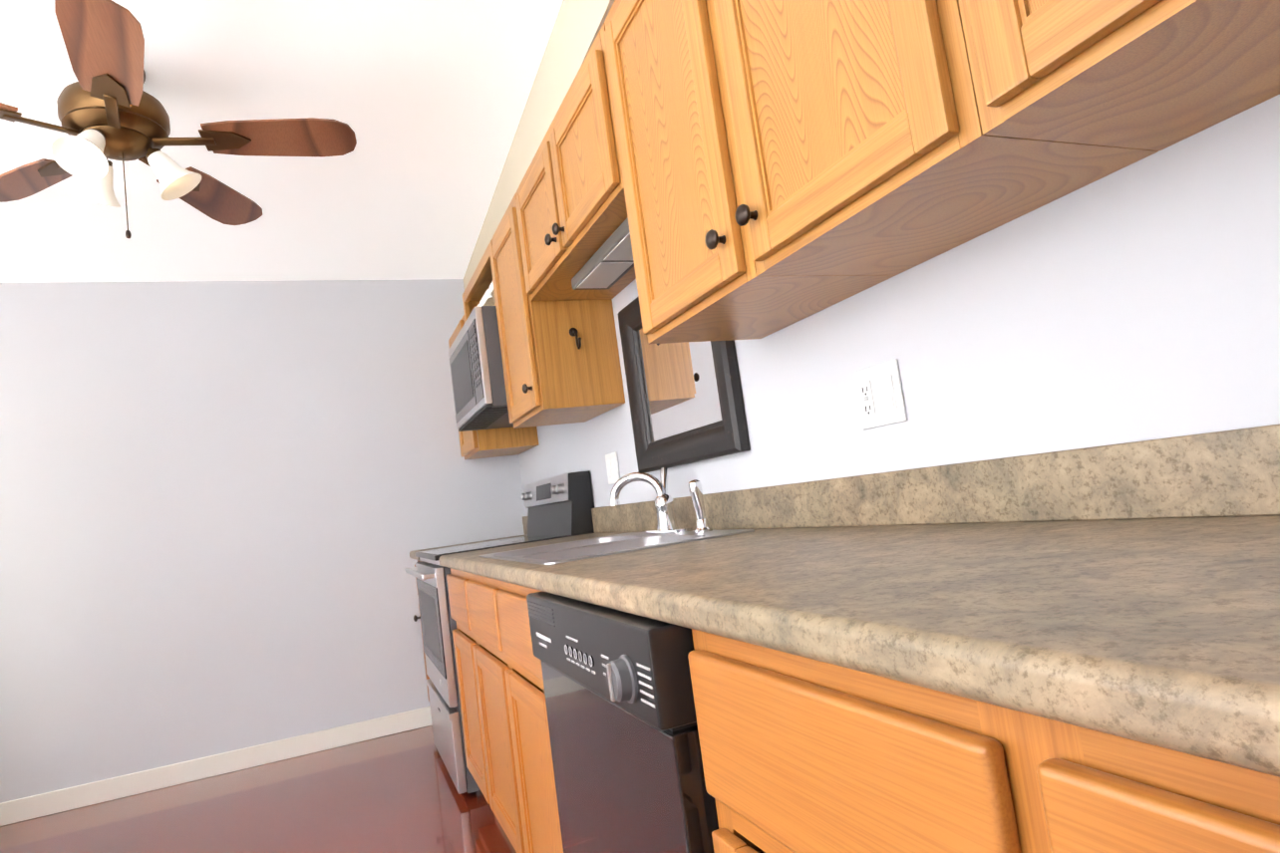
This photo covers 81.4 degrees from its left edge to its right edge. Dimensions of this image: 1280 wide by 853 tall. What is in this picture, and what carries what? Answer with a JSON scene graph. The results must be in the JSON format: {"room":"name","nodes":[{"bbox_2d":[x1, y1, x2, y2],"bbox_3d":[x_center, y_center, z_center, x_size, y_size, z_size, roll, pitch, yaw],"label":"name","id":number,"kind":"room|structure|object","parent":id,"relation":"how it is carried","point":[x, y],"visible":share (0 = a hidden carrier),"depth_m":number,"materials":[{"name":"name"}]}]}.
{"room":"kitchen","nodes":[
{"label":"kitchen","id":0,"kind":"room"},
{"bbox_2d":[0,725,516,852],"bbox_3d":[-1.090,1.358,1.526,3.250,0.050,4.600,-5,-6,-23],"label":"floor","id":1,"kind":"structure","parent":0,"point":[395,794],"depth_m":2.93,"materials":[{"name":"brown wood"}]},
{"bbox_2d":[413,560,429,701],"bbox_3d":[-0.791,1.076,3.830,0.662,0.869,0.476,-5,-6,-23],"label":"base cabinet","id":2,"kind":"object","parent":1,"relation":"on","point":[416,618],"visible":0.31,"depth_m":3.89,"materials":[{"name":"brown wood"}]},
{"bbox_2d":[409,516,527,560],"bbox_3d":[-0.850,0.575,3.880,0.646,0.142,0.478,-5,-6,-23],"label":"countertop","id":3,"kind":"structure","parent":2,"relation":"on","point":[413,553],"depth_m":3.96,"materials":[{"name":"laminate"}]},
{"bbox_2d":[446,568,486,800],"bbox_3d":[-0.299,0.897,2.671,0.628,0.868,0.523,-5,-6,-23],"label":"base cabinet","id":4,"kind":"object","parent":1,"relation":"on","point":[469,702],"depth_m":2.61,"materials":[{"name":"brown wood"}]},
{"bbox_2d":[462,571,522,852],"bbox_3d":[-0.137,0.837,2.273,0.628,0.868,0.636,-5,-6,-23],"label":"base cabinet","id":5,"kind":"object","parent":1,"relation":"on","point":[508,755],"depth_m":2.17,"materials":[{"name":"brown wood"}]},
{"bbox_2d":[405,470,594,796],"bbox_3d":[-0.603,0.843,3.261,0.711,1.169,0.762,-5,-6,-23],"label":"range","id":6,"kind":"object","parent":1,"relation":"on","point":[560,506],"visible":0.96,"depth_m":3.07,"materials":[{"name":"silver metal"}]},
{"bbox_2d":[494,579,563,852],"bbox_3d":[0.033,0.774,1.858,0.628,0.868,0.563,-5,-6,-23],"label":"base cabinet","id":7,"kind":"object","parent":1,"relation":"on","point":[538,815],"depth_m":1.76,"materials":[{"name":"brown wood"}]},
{"bbox_2d":[439,423,1279,777],"bbox_3d":[0.101,0.222,1.552,0.646,0.142,3.067,-5,-6,-23],"label":"countertop","id":8,"kind":"structure","parent":7,"relation":"on","point":[1129,591],"depth_m":0.74,"materials":[{"name":"stone"}]},
{"bbox_2d":[478,529,754,565],"bbox_3d":[-0.102,0.417,2.062,0.530,0.181,0.840,-5,-6,-23],"label":"sink","id":9,"kind":"object","parent":8,"relation":"in","point":[562,552],"visible":0.21,"depth_m":2.04,"materials":[{"name":"silver metal"}]},
{"bbox_2d":[609,467,712,534],"bbox_3d":[0.051,0.211,2.114,0.169,0.192,0.382,-5,-6,-23],"label":"faucet","id":10,"kind":"object","parent":8,"relation":"on","point":[666,517],"visible":1,"depth_m":2.17,"materials":[{"name":"silver metal"}]},
{"bbox_2d":[526,591,718,852],"bbox_3d":[0.224,0.693,1.275,0.660,0.866,0.636,-5,-6,-23],"label":"dishwasher","id":11,"kind":"object","parent":1,"relation":"on","point":[628,769],"visible":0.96,"depth_m":1.06,"materials":[{"name":"black metal"}]},
{"bbox_2d":[687,629,1279,852],"bbox_3d":[0.569,0.575,0.545,0.628,0.869,0.960,-5,-6,-23],"label":"base cabinet","id":12,"kind":"object","parent":1,"relation":"on","point":[801,755],"visible":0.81,"depth_m":0.54,"materials":[{"name":"brown wood"}]},
{"bbox_2d":[0,279,525,803],"bbox_3d":[-2.096,0.457,3.707,3.050,2.410,0.100,-5,-6,-23],"label":"wall","id":13,"kind":"structure","parent":0,"point":[227,508],"depth_m":3.66,"materials":[{"name":"paint"}]},
{"bbox_2d":[0,706,432,826],"bbox_3d":[-2.173,1.615,3.438,2.502,0.095,0.013,-5,-6,-23],"label":"baseboard","id":14,"kind":"structure","parent":13,"relation":"attached to","point":[59,800],"depth_m":3.49,"materials":[{"name":"white wood"}]},
{"bbox_2d":[0,0,563,283],"bbox_3d":[-1.415,-1.069,1.762,3.250,0.050,4.600,-5,-6,-23],"label":"ceiling","id":15,"kind":"structure","parent":0,"point":[426,101],"depth_m":2.57,"materials":[{"name":"paint"}]},
{"bbox_2d":[0,0,356,238],"bbox_3d":[-1.411,-0.762,2.048,1.189,0.501,1.192,-5,-6,-23],"label":"ceiling fan","id":16,"kind":"object","parent":15,"relation":"hanging from","point":[109,108],"visible":1,"depth_m":2.04,"materials":[{"name":"gold metal"}]},
{"bbox_2d":[463,0,615,290],"bbox_3d":[-0.172,-1.040,2.266,0.383,0.240,4.400,-5,-6,-23],"label":"wall","id":17,"kind":"structure","parent":0,"point":[578,24],"depth_m":2.29,"materials":[{"name":"paint"}]},
{"bbox_2d":[518,94,1279,516],"bbox_3d":[0.193,0.010,2.255,0.100,2.410,4.600,-5,-6,-23],"label":"wall","id":18,"kind":"structure","parent":0,"point":[1138,300],"depth_m":1.11,"materials":[{"name":"paint"}]},
{"bbox_2d":[462,240,495,320],"bbox_3d":[-0.603,-0.598,3.479,0.304,0.275,0.764,-5,-6,-23],"label":"upper cabinet","id":19,"kind":"object","parent":18,"relation":"attached to","point":[479,284],"visible":0.19,"depth_m":3.54,"materials":[{"name":"brown wood"}]},
{"bbox_2d":[448,306,513,431],"bbox_3d":[-0.605,-0.248,3.425,0.407,0.416,0.758,-5,-6,-23],"label":"microwave","id":20,"kind":"object","parent":19,"relation":"attached to","point":[478,379],"visible":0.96,"depth_m":3.11,"materials":[{"name":"grey metal"}]},
{"bbox_2d":[476,282,495,307],"bbox_3d":[-0.593,-0.549,3.474,0.270,0.136,0.700,-5,-6,-23],"label":"baskets","id":21,"kind":"object","parent":19,"relation":"in","point":[487,299],"visible":0.19,"depth_m":3.34,"materials":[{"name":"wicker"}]},
{"bbox_2d":[448,315,538,459],"bbox_3d":[-0.806,-0.205,4.018,0.324,0.701,0.476,-5,-6,-23],"label":"upper cabinet","id":22,"kind":"object","parent":18,"relation":"attached to","point":[489,443],"visible":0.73,"depth_m":3.80,"materials":[{"name":"brown wood"}]},
{"bbox_2d":[489,190,625,428],"bbox_3d":[-0.359,-0.428,2.870,0.358,0.793,0.478,-5,-6,-23],"label":"upper cabinet","id":23,"kind":"object","parent":18,"relation":"attached to","point":[553,374],"visible":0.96,"depth_m":2.67,"materials":[{"name":"brown wood"}]},
{"bbox_2d":[569,327,581,349],"bbox_3d":[-0.222,-0.312,2.611,0.032,0.088,0.066,-5,-6,-23],"label":"wall hook","id":24,"kind":"object","parent":23,"relation":"attached to","point":[572,332],"visible":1,"depth_m":2.61,"materials":[{"name":"black metal"}]},
{"bbox_2d":[515,22,636,301],"bbox_3d":[-0.121,-0.716,2.242,0.358,0.408,0.928,-5,-6,-23],"label":"upper cabinet","id":25,"kind":"object","parent":18,"relation":"attached to","point":[571,209],"visible":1,"depth_m":2.09,"materials":[{"name":"brown wood"}]},
{"bbox_2d":[571,217,634,290],"bbox_3d":[-0.042,-0.508,2.126,0.132,0.042,0.655,-5,-6,-23],"label":"under-cabinet light","id":26,"kind":"object","parent":25,"relation":"attached to","point":[609,263],"visible":0.54,"depth_m":2.19,"materials":[{"name":"grey metal"}]},
{"bbox_2d":[605,451,620,484],"bbox_3d":[-0.108,0.161,2.853,0.012,0.117,0.120,-5,-6,-23],"label":"light switch","id":27,"kind":"object","parent":18,"relation":"attached to","point":[612,469],"visible":0.94,"depth_m":2.84,"materials":[{"name":"white plastic"}]},
{"bbox_2d":[617,297,750,472],"bbox_3d":[0.099,-0.169,2.250,0.041,0.566,0.690,-5,-6,-23],"label":"mirror","id":28,"kind":"object","parent":18,"relation":"attached to","point":[686,402],"visible":0.81,"depth_m":2.23,"materials":[{"name":"wood"}]},
{"bbox_2d":[603,0,1148,343],"bbox_3d":[0.276,-0.660,1.359,0.324,0.793,0.963,-5,-6,-23],"label":"upper cabinet","id":29,"kind":"object","parent":18,"relation":"attached to","point":[784,163],"depth_m":1.18,"materials":[{"name":"brown wood"}]},
{"bbox_2d":[853,359,907,429],"bbox_3d":[0.464,-0.060,1.450,0.012,0.118,0.124,-5,-6,-23],"label":"electrical outlet","id":30,"kind":"object","parent":18,"relation":"attached to","point":[879,393],"visible":1,"depth_m":1.44,"materials":[{"name":"white plastic"}]},
{"bbox_2d":[946,0,1279,155],"bbox_3d":[0.547,-0.760,0.697,0.324,0.793,0.481,-5,-6,-23],"label":"upper cabinet","id":31,"kind":"object","parent":18,"relation":"attached to","point":[1146,77],"depth_m":0.76,"materials":[{"name":"brown wood"}]}
]}

